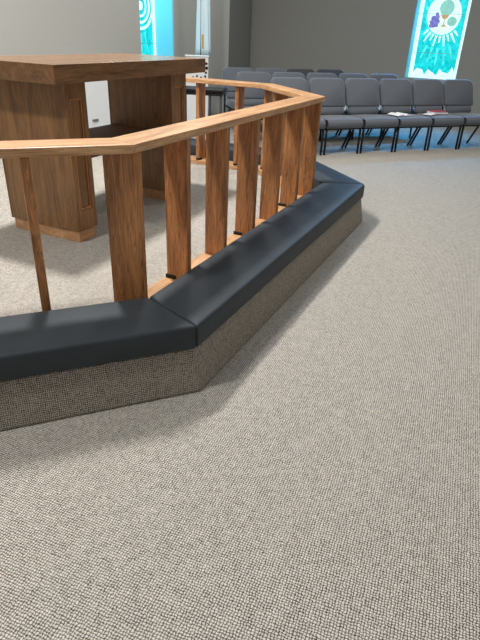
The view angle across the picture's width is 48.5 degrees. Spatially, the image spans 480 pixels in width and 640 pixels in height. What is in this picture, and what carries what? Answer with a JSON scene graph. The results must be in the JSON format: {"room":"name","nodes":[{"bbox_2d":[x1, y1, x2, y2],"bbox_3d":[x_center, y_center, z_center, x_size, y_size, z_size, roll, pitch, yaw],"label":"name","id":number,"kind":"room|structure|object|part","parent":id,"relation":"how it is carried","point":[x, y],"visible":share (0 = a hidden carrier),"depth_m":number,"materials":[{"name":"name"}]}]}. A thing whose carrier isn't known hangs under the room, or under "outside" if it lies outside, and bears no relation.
{"room":"house of worship","nodes":[
{"label":"house of worship","id":0,"kind":"room"},
{"bbox_2d":[0,0,196,56],"bbox_3d":[-3.375,-3.710,4.679,0.420,4.600,10.100,18,32,27],"label":"wall","id":1,"kind":"structure","parent":0,"point":[27,27],"depth_m":6.75,"materials":[{"name":"grey paint"}]},
{"bbox_2d":[139,0,173,55],"bbox_3d":[-1.359,-4.916,7.660,0.368,2.555,0.760,18,32,27],"label":"window","id":2,"kind":"structure","parent":1,"relation":"in","point":[156,16],"depth_m":8.20,"materials":[{"name":"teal glass"}]},
{"bbox_3d":[-1.507,-4.965,7.739,0.020,2.555,0.760,18,32,27],"label":"glass pane","id":3,"kind":"part","parent":2,"relation":"part of","materials":[{"name":"teal glass"}]},
{"bbox_3d":[-1.311,-5.093,7.992,0.007,2.555,0.070,18,32,27],"label":"border glass","id":4,"kind":"part","parent":2,"relation":"part of","materials":[{"name":"blue"}]},
{"bbox_2d":[208,0,229,115],"bbox_3d":[-0.419,-5.708,8.618,0.445,4.600,0.300,-18,34,-32],"label":"wall pier","id":5,"kind":"object","parent":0,"point":[219,9],"depth_m":9.06,"materials":[{"name":"grey paint"}]},
{"bbox_2d":[227,0,250,111],"bbox_3d":[-0.108,-6.201,9.556,0.300,4.600,2.078,7,29,8],"label":"wall","id":6,"kind":"structure","parent":0,"point":[239,16],"depth_m":9.89,"materials":[{"name":"grey paint"}]},
{"bbox_2d":[0,120,479,639],"bbox_3d":[1.068,-1.537,5.964,16.000,0.100,18.000,3,28,0],"label":"floor","id":7,"kind":"structure","parent":0,"point":[324,483],"depth_m":1.91,"materials":[{"name":"carpet"}]},
{"bbox_2d":[85,81,109,127],"bbox_3d":[-1.981,-2.840,7.121,0.195,0.860,1.000,18,32,27],"label":"base cabinet","id":8,"kind":"object","parent":7,"relation":"on","point":[97,98],"visible":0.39,"depth_m":7.09,"materials":[{"name":"white paint"}]},
{"bbox_2d":[0,155,280,316],"bbox_3d":[-2.397,-0.440,3.369,4.265,0.170,6.652,18,32,27],"label":"platform","id":9,"kind":"object","parent":7,"relation":"on","point":[78,274],"depth_m":3.24,"materials":[{"name":"carpet"}]},
{"bbox_2d":[0,53,204,242],"bbox_3d":[-0.965,-1.280,3.771,0.740,1.035,1.610,15,31,22],"label":"table","id":10,"kind":"object","parent":9,"relation":"on","point":[43,97],"visible":0.73,"depth_m":3.33,"materials":[{"name":"brown wood"}]},
{"bbox_3d":[-1.464,-1.102,3.424,0.012,0.864,0.177,15,31,22],"label":"panel frame","id":11,"kind":"part","parent":10,"relation":"part of","materials":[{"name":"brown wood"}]},
{"bbox_3d":[-0.958,-0.968,3.217,0.012,0.864,0.177,15,31,22],"label":"panel frame","id":12,"kind":"part","parent":10,"relation":"part of","materials":[{"name":"brown wood"}]},
{"bbox_3d":[-0.959,-0.984,3.210,0.009,0.649,0.101,15,31,22],"label":"moulding","id":13,"kind":"part","parent":10,"relation":"part of","materials":[{"name":"brown wood"}]},
{"bbox_3d":[-0.977,-1.563,4.316,0.012,0.864,0.205,15,31,22],"label":"panel frame","id":14,"kind":"part","parent":10,"relation":"part of","materials":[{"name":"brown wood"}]},
{"bbox_2d":[89,124,148,157],"bbox_3d":[-0.970,-1.274,3.755,0.535,0.050,0.923,15,31,22],"label":"shelf","id":15,"kind":"object","parent":10,"relation":"attached to","point":[111,130],"depth_m":3.95,"materials":[{"name":"brown wood"}]},
{"bbox_3d":[-0.471,-1.429,4.109,0.012,0.864,0.205,15,31,22],"label":"panel frame","id":16,"kind":"part","parent":10,"relation":"part of","materials":[{"name":"brown wood"}]},
{"bbox_3d":[-0.472,-1.445,4.102,0.008,0.649,0.129,15,31,22],"label":"moulding","id":17,"kind":"part","parent":10,"relation":"part of","materials":[{"name":"brown wood"}]},
{"bbox_2d":[0,77,324,310],"bbox_3d":[-0.444,-1.048,3.624,1.829,0.808,4.371,7,29,9],"label":"altar rail","id":18,"kind":"object","parent":9,"relation":"on","point":[290,131],"visible":0.79,"depth_m":2.83,"materials":[{"name":"brown wood"}]},
{"bbox_3d":[-0.327,-1.640,5.538,1.297,0.040,0.146,15,31,22],"label":"rail","id":19,"kind":"part","parent":18,"relation":"part of","materials":[{"name":"brown wood"}]},
{"bbox_3d":[0.020,-0.543,3.534,0.146,0.040,2.485,15,31,22],"label":"rail","id":20,"kind":"part","parent":18,"relation":"part of","materials":[{"name":"brown wood"}]},
{"bbox_3d":[0.390,-1.268,4.907,0.146,0.040,1.034,-7,30,-18],"label":"rail","id":21,"kind":"part","parent":18,"relation":"part of","materials":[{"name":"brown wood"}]},
{"bbox_2d":[0,155,361,430],"bbox_3d":[-1.328,-0.493,3.516,4.090,0.206,6.949,9,29,11],"label":"step","id":22,"kind":"structure","parent":7,"relation":"on","point":[31,400],"depth_m":2.23,"materials":[{"name":"carpet"}]},
{"bbox_2d":[0,298,195,381],"bbox_3d":[-0.934,0.104,2.095,1.488,0.122,0.329,-9,30,-20],"label":"cushion","id":23,"kind":"object","parent":22,"relation":"on","point":[43,342],"visible":1,"depth_m":2.12,"materials":[{"name":"leather"}]},
{"bbox_2d":[190,138,195,154],"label":"cushion","id":24,"kind":"object","parent":22,"relation":"on","point":[193,146],"depth_m":5.70,"materials":[{"name":"leather"}]},
{"bbox_2d":[229,143,233,160],"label":"cushion","id":25,"kind":"object","parent":22,"relation":"on","point":[231,149],"depth_m":5.54,"materials":[{"name":"leather"}]},
{"bbox_2d":[150,182,364,346],"bbox_3d":[0.283,-0.546,3.396,0.329,0.122,2.779,15,31,22],"label":"cushion","id":26,"kind":"object","parent":22,"relation":"on","point":[206,296],"visible":0.97,"depth_m":2.85,"materials":[{"name":"leather"}]},
{"bbox_2d":[258,147,260,164],"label":"cushion","id":27,"kind":"object","parent":22,"relation":"on","point":[259,162],"depth_m":5.42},
{"bbox_2d":[313,161,363,188],"bbox_3d":[0.663,-1.372,4.957,0.329,0.122,1.339,-7,30,-18],"label":"cushion","id":28,"kind":"object","parent":22,"relation":"on","point":[323,173],"visible":0.31,"depth_m":4.59,"materials":[{"name":"leather"}]},
{"bbox_2d":[185,55,208,120],"bbox_3d":[-0.644,-3.377,8.001,0.350,1.070,0.180,1,28,-4],"label":"stand","id":29,"kind":"object","parent":7,"relation":"on","point":[191,99],"visible":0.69,"depth_m":7.94,"materials":[{"name":"paint"}]},
{"bbox_2d":[195,0,210,55],"bbox_3d":[-0.577,-4.203,8.031,0.300,2.500,0.300,3,28,0],"label":"flag","id":30,"kind":"object","parent":7,"relation":"on","point":[203,27],"visible":0.77,"depth_m":7.93,"materials":[{"name":"fabric"}]},
{"bbox_2d":[186,86,226,120],"bbox_3d":[-0.450,-2.365,6.428,0.530,0.800,0.360,5,28,5],"label":"side table","id":31,"kind":"object","parent":7,"relation":"on","point":[190,90],"visible":0.27,"depth_m":6.13,"materials":[{"name":"black metal"}]},
{"bbox_3d":[-0.233,-2.241,6.285,0.024,0.734,0.024,-6,29,-14],"label":"leg","id":32,"kind":"part","parent":31,"relation":"part of","materials":[{"name":"black metal"}]},
{"bbox_3d":[-0.194,-2.386,6.557,0.024,0.734,0.024,-6,29,-14],"label":"leg","id":33,"kind":"part","parent":31,"relation":"part of","materials":[{"name":"black metal"}]},
{"bbox_2d":[222,67,253,111],"bbox_3d":[0.066,-3.516,8.514,0.550,0.897,0.694,-9,30,-20],"label":"chair","id":34,"kind":"object","parent":7,"relation":"on","point":[229,73],"visible":0.33,"depth_m":8.50,"materials":[{"name":"grey fabric"}]},
{"bbox_3d":[0.098,-3.433,8.457,0.546,0.123,0.485,-9,30,-20],"label":"seat","id":35,"kind":"part","parent":34,"relation":"part of","materials":[{"name":"grey fabric"}]},
{"bbox_3d":[-0.018,-3.869,8.584,0.544,0.350,0.198,-9,30,-20],"label":"backrest","id":36,"kind":"part","parent":34,"relation":"part of","materials":[{"name":"grey fabric"}]},
{"bbox_2d":[237,72,270,119],"bbox_3d":[0.291,-3.076,7.716,0.558,0.897,0.694,-9,30,-20],"label":"chair","id":37,"kind":"object","parent":7,"relation":"on","point":[252,96],"visible":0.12,"depth_m":7.76,"materials":[{"name":"grey fabric"}]},
{"bbox_3d":[0.212,-3.429,7.788,0.544,0.350,0.198,-9,30,-20],"label":"backrest","id":38,"kind":"part","parent":37,"relation":"part of","materials":[{"name":"grey fabric"}]},
{"bbox_2d":[255,68,284,78],"bbox_3d":[0.591,-3.599,8.708,0.550,0.897,0.694,-9,30,-20],"label":"chair","id":39,"kind":"object","parent":7,"relation":"on","point":[271,71],"visible":0.08,"depth_m":8.73,"materials":[{"name":"grey fabric"}]},
{"bbox_2d":[272,72,305,79],"bbox_3d":[0.816,-3.158,7.911,0.558,0.897,0.694,-9,30,-20],"label":"chair","id":40,"kind":"object","parent":7,"relation":"on","point":[276,74],"visible":0.06,"depth_m":7.93,"materials":[{"name":"grey fabric"}]},
{"bbox_2d":[270,77,327,154],"bbox_3d":[0.746,-2.661,6.984,0.569,0.897,0.694,-9,30,-20],"label":"chair","id":41,"kind":"object","parent":7,"relation":"on","point":[298,83],"visible":0.26,"depth_m":6.99,"materials":[{"name":"grey fabric"}]},
{"bbox_3d":[0.654,-3.012,7.051,0.544,0.350,0.198,-9,30,-20],"label":"backrest","id":42,"kind":"part","parent":41,"relation":"part of","materials":[{"name":"grey fabric"}]},
{"bbox_3d":[1.070,-2.327,6.967,0.030,0.337,0.032,2,28,0],"label":"leg","id":43,"kind":"part","parent":41,"relation":"part of","materials":[{"name":"black metal"}]},
{"bbox_3d":[0.769,-2.576,6.924,0.546,0.123,0.485,-9,30,-20],"label":"seat","id":44,"kind":"part","parent":41,"relation":"part of","materials":[{"name":"grey fabric"}]},
{"bbox_2d":[287,68,314,78],"bbox_3d":[1.116,-3.681,8.903,0.550,0.897,0.694,-9,30,-20],"label":"chair","id":45,"kind":"object","parent":7,"relation":"on","point":[304,72],"visible":0.09,"depth_m":8.93,"materials":[{"name":"grey fabric"}]},
{"bbox_2d":[316,69,343,76],"bbox_3d":[1.641,-3.763,9.098,0.550,0.897,0.694,-9,30,-20],"label":"chair","id":46,"kind":"object","parent":7,"relation":"on","point":[337,72],"visible":0.06,"depth_m":9.13,"materials":[{"name":"grey fabric"}]},
{"bbox_2d":[306,73,355,140],"bbox_3d":[1.345,-3.241,8.107,0.550,0.897,0.694,-9,30,-20],"label":"chair","id":47,"kind":"object","parent":7,"relation":"on","point":[309,76],"visible":0.12,"depth_m":8.08,"materials":[{"name":"grey fabric"}]},
{"bbox_3d":[1.262,-3.594,8.177,0.544,0.350,0.198,-9,30,-20],"label":"backrest","id":48,"kind":"part","parent":47,"relation":"part of","materials":[{"name":"grey fabric"}]},
{"bbox_3d":[1.377,-3.158,8.050,0.546,0.123,0.485,-9,30,-20],"label":"seat","id":49,"kind":"part","parent":47,"relation":"part of","materials":[{"name":"grey fabric"}]},
{"bbox_2d":[308,78,364,154],"bbox_3d":[1.271,-2.743,7.179,0.569,0.897,0.694,-9,30,-20],"label":"chair","id":50,"kind":"object","parent":7,"relation":"on","point":[333,89],"visible":0.71,"depth_m":7.19,"materials":[{"name":"grey fabric"}]},
{"bbox_3d":[1.118,-2.334,6.985,0.030,0.337,0.032,2,28,0],"label":"leg","id":51,"kind":"part","parent":50,"relation":"part of","materials":[{"name":"black metal"}]},
{"bbox_3d":[1.179,-3.094,7.246,0.544,0.350,0.198,-9,30,-20],"label":"backrest","id":52,"kind":"part","parent":50,"relation":"part of","materials":[{"name":"grey fabric"}]},
{"bbox_3d":[1.294,-2.658,7.119,0.546,0.123,0.485,-9,30,-20],"label":"seat","id":53,"kind":"part","parent":50,"relation":"part of","materials":[{"name":"grey fabric"}]},
{"bbox_3d":[1.485,-2.542,7.401,0.030,0.350,0.211,-9,30,-20],"label":"leg","id":54,"kind":"part","parent":50,"relation":"part of","materials":[{"name":"black metal"}]},
{"bbox_3d":[1.595,-2.409,7.162,0.030,0.337,0.032,2,28,0],"label":"leg","id":55,"kind":"part","parent":50,"relation":"part of","materials":[{"name":"black metal"}]},
{"bbox_2d":[338,73,383,139],"bbox_3d":[1.871,-3.323,8.301,0.550,0.897,0.694,-9,30,-20],"label":"chair","id":56,"kind":"object","parent":7,"relation":"on","point":[343,76],"visible":0.16,"depth_m":8.30,"materials":[{"name":"grey fabric"}]},
{"bbox_3d":[1.787,-3.676,8.372,0.544,0.350,0.198,-9,30,-20],"label":"backrest","id":57,"kind":"part","parent":56,"relation":"part of","materials":[{"name":"grey fabric"}]},
{"bbox_2d":[344,78,400,153],"bbox_3d":[1.796,-2.825,7.374,0.569,0.897,0.694,-9,30,-20],"label":"chair","id":58,"kind":"object","parent":7,"relation":"on","point":[362,95],"visible":0.94,"depth_m":7.38,"materials":[{"name":"grey fabric"}]},
{"bbox_3d":[1.533,-2.550,7.419,0.030,0.350,0.211,-9,30,-20],"label":"leg","id":59,"kind":"part","parent":58,"relation":"part of","materials":[{"name":"black metal"}]},
{"bbox_3d":[1.643,-2.417,7.180,0.030,0.337,0.032,2,28,0],"label":"leg","id":60,"kind":"part","parent":58,"relation":"part of","materials":[{"name":"black metal"}]},
{"bbox_3d":[1.704,-3.176,7.441,0.544,0.350,0.198,-9,30,-20],"label":"backrest","id":61,"kind":"part","parent":58,"relation":"part of","materials":[{"name":"grey fabric"}]},
{"bbox_3d":[1.819,-2.741,7.314,0.546,0.123,0.485,-9,30,-20],"label":"seat","id":62,"kind":"part","parent":58,"relation":"part of","materials":[{"name":"grey fabric"}]},
{"bbox_3d":[2.010,-2.624,7.596,0.030,0.350,0.211,-9,30,-20],"label":"leg","id":63,"kind":"part","parent":58,"relation":"part of","materials":[{"name":"black metal"}]},
{"bbox_3d":[2.120,-2.491,7.356,0.030,0.337,0.032,2,28,0],"label":"leg","id":64,"kind":"part","parent":58,"relation":"part of","materials":[{"name":"black metal"}]},
{"bbox_2d":[368,74,416,137],"bbox_3d":[2.396,-3.405,8.496,0.550,0.897,0.694,-9,30,-20],"label":"chair","id":65,"kind":"object","parent":7,"relation":"on","point":[378,77],"visible":0.15,"depth_m":8.50,"materials":[{"name":"grey fabric"}]},
{"bbox_3d":[2.312,-3.758,8.566,0.544,0.350,0.198,-9,30,-20],"label":"backrest","id":66,"kind":"part","parent":65,"relation":"part of","materials":[{"name":"grey fabric"}]},
{"bbox_2d":[378,79,434,151],"bbox_3d":[2.312,-2.906,7.565,0.550,0.897,0.694,-9,30,-20],"label":"chair","id":67,"kind":"object","parent":7,"relation":"on","point":[395,94],"visible":0.92,"depth_m":7.57,"materials":[{"name":"grey fabric"}]},
{"bbox_3d":[2.058,-2.632,7.614,0.030,0.350,0.211,-9,30,-20],"label":"leg","id":68,"kind":"part","parent":67,"relation":"part of","materials":[{"name":"black metal"}]},
{"bbox_3d":[2.229,-3.259,7.635,0.544,0.350,0.198,-9,30,-20],"label":"backrest","id":69,"kind":"part","parent":67,"relation":"part of","materials":[{"name":"grey fabric"}]},
{"bbox_3d":[2.168,-2.499,7.374,0.030,0.337,0.032,2,28,0],"label":"leg","id":70,"kind":"part","parent":67,"relation":"part of","materials":[{"name":"black metal"}]},
{"bbox_2d":[388,112,412,115],"bbox_3d":[2.230,-2.868,7.421,0.260,0.022,0.220,-12,32,-25],"label":"open booklet","id":71,"kind":"object","parent":67,"relation":"on","point":[391,113],"visible":1,"depth_m":7.37,"materials":[{"name":"white paper"}]},
{"bbox_3d":[2.345,-2.823,7.508,0.546,0.123,0.485,-9,30,-20],"label":"seat","id":72,"kind":"part","parent":67,"relation":"part of","materials":[{"name":"grey fabric"}]},
{"bbox_3d":[2.535,-2.706,7.790,0.030,0.350,0.211,-9,30,-20],"label":"leg","id":73,"kind":"part","parent":67,"relation":"part of","materials":[{"name":"black metal"}]},
{"bbox_3d":[2.645,-2.574,7.551,0.030,0.337,0.032,2,28,0],"label":"leg","id":74,"kind":"part","parent":67,"relation":"part of","materials":[{"name":"black metal"}]},
{"bbox_2d":[410,79,466,150],"bbox_3d":[2.838,-2.988,7.760,0.550,0.897,0.694,-9,30,-20],"label":"chair","id":75,"kind":"object","parent":7,"relation":"on","point":[427,94],"visible":0.84,"depth_m":7.76,"materials":[{"name":"grey fabric"}]},
{"bbox_3d":[2.583,-2.714,7.808,0.030,0.350,0.211,-9,30,-20],"label":"leg","id":76,"kind":"part","parent":75,"relation":"part of","materials":[{"name":"black metal"}]},
{"bbox_3d":[2.754,-3.341,7.830,0.544,0.350,0.198,-9,30,-20],"label":"backrest","id":77,"kind":"part","parent":75,"relation":"part of","materials":[{"name":"grey fabric"}]},
{"bbox_3d":[2.693,-2.581,7.569,0.030,0.337,0.032,2,28,0],"label":"leg","id":78,"kind":"part","parent":75,"relation":"part of","materials":[{"name":"black metal"}]},
{"bbox_2d":[427,110,447,114],"bbox_3d":[2.853,-3.001,7.706,0.244,0.034,0.172,-5,29,-14],"label":"hymnal","id":79,"kind":"object","parent":75,"relation":"on","point":[441,112],"visible":0.94,"depth_m":7.66,"materials":[{"name":"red paper"}]},
{"bbox_3d":[2.870,-2.905,7.703,0.546,0.123,0.485,-9,30,-20],"label":"seat","id":80,"kind":"part","parent":75,"relation":"part of","materials":[{"name":"grey fabric"}]},
{"bbox_3d":[3.060,-2.789,7.985,0.030,0.350,0.211,-9,30,-20],"label":"leg","id":81,"kind":"part","parent":75,"relation":"part of","materials":[{"name":"black metal"}]},
{"bbox_3d":[3.170,-2.656,7.746,0.030,0.337,0.032,2,28,0],"label":"leg","id":82,"kind":"part","parent":75,"relation":"part of","materials":[{"name":"black metal"}]},
{"bbox_2d":[440,79,479,148],"bbox_3d":[3.363,-3.070,7.954,0.550,0.897,0.694,-9,30,-20],"label":"chair","id":83,"kind":"object","parent":7,"relation":"on","point":[458,93],"visible":0.88,"depth_m":7.98,"materials":[{"name":"grey fabric"}]},
{"bbox_3d":[3.109,-2.796,8.003,0.030,0.350,0.211,-9,30,-20],"label":"leg","id":84,"kind":"part","parent":83,"relation":"part of","materials":[{"name":"black metal"}]},
{"bbox_3d":[3.280,-3.423,8.024,0.544,0.350,0.198,-9,30,-20],"label":"backrest","id":85,"kind":"part","parent":83,"relation":"part of","materials":[{"name":"grey fabric"}]},
{"bbox_3d":[3.218,-2.663,7.763,0.030,0.337,0.032,2,28,0],"label":"leg","id":86,"kind":"part","parent":83,"relation":"part of","materials":[{"name":"black metal"}]},
{"bbox_3d":[3.395,-2.987,7.898,0.546,0.123,0.485,-9,30,-20],"label":"seat","id":87,"kind":"part","parent":83,"relation":"part of","materials":[{"name":"grey fabric"}]},
{"bbox_3d":[3.585,-2.871,8.180,0.030,0.350,0.211,-9,30,-20],"label":"leg","id":88,"kind":"part","parent":83,"relation":"part of","materials":[{"name":"black metal"}]},
{"bbox_2d":[248,0,479,126],"bbox_3d":[3.348,-6.040,9.537,6.900,4.600,0.420,15,31,22],"label":"wall","id":89,"kind":"structure","parent":0,"point":[368,37],"depth_m":10.30,"materials":[{"name":"grey paint"}]},
{"bbox_2d":[404,0,471,79],"bbox_3d":[3.669,-5.699,9.518,0.925,2.555,0.368,15,31,22],"label":"window","id":90,"kind":"structure","parent":89,"relation":"in","point":[439,26],"depth_m":9.93,"materials":[{"name":"teal glass"}]},
{"bbox_3d":[3.363,-5.866,9.801,0.085,2.555,0.007,15,31,22],"label":"border glass","id":91,"kind":"part","parent":90,"relation":"part of","materials":[{"name":"grey"}]},
{"bbox_3d":[3.695,-4.738,10.200,0.755,0.217,0.006,15,31,22],"label":"cloud glass","id":92,"kind":"part","parent":90,"relation":"part of","materials":[{"name":"white glass"}]},
{"bbox_3d":[4.116,-5.664,9.489,0.085,2.555,0.007,15,31,22],"label":"border glass","id":93,"kind":"part","parent":90,"relation":"part of","materials":[{"name":"grey"}]}
]}

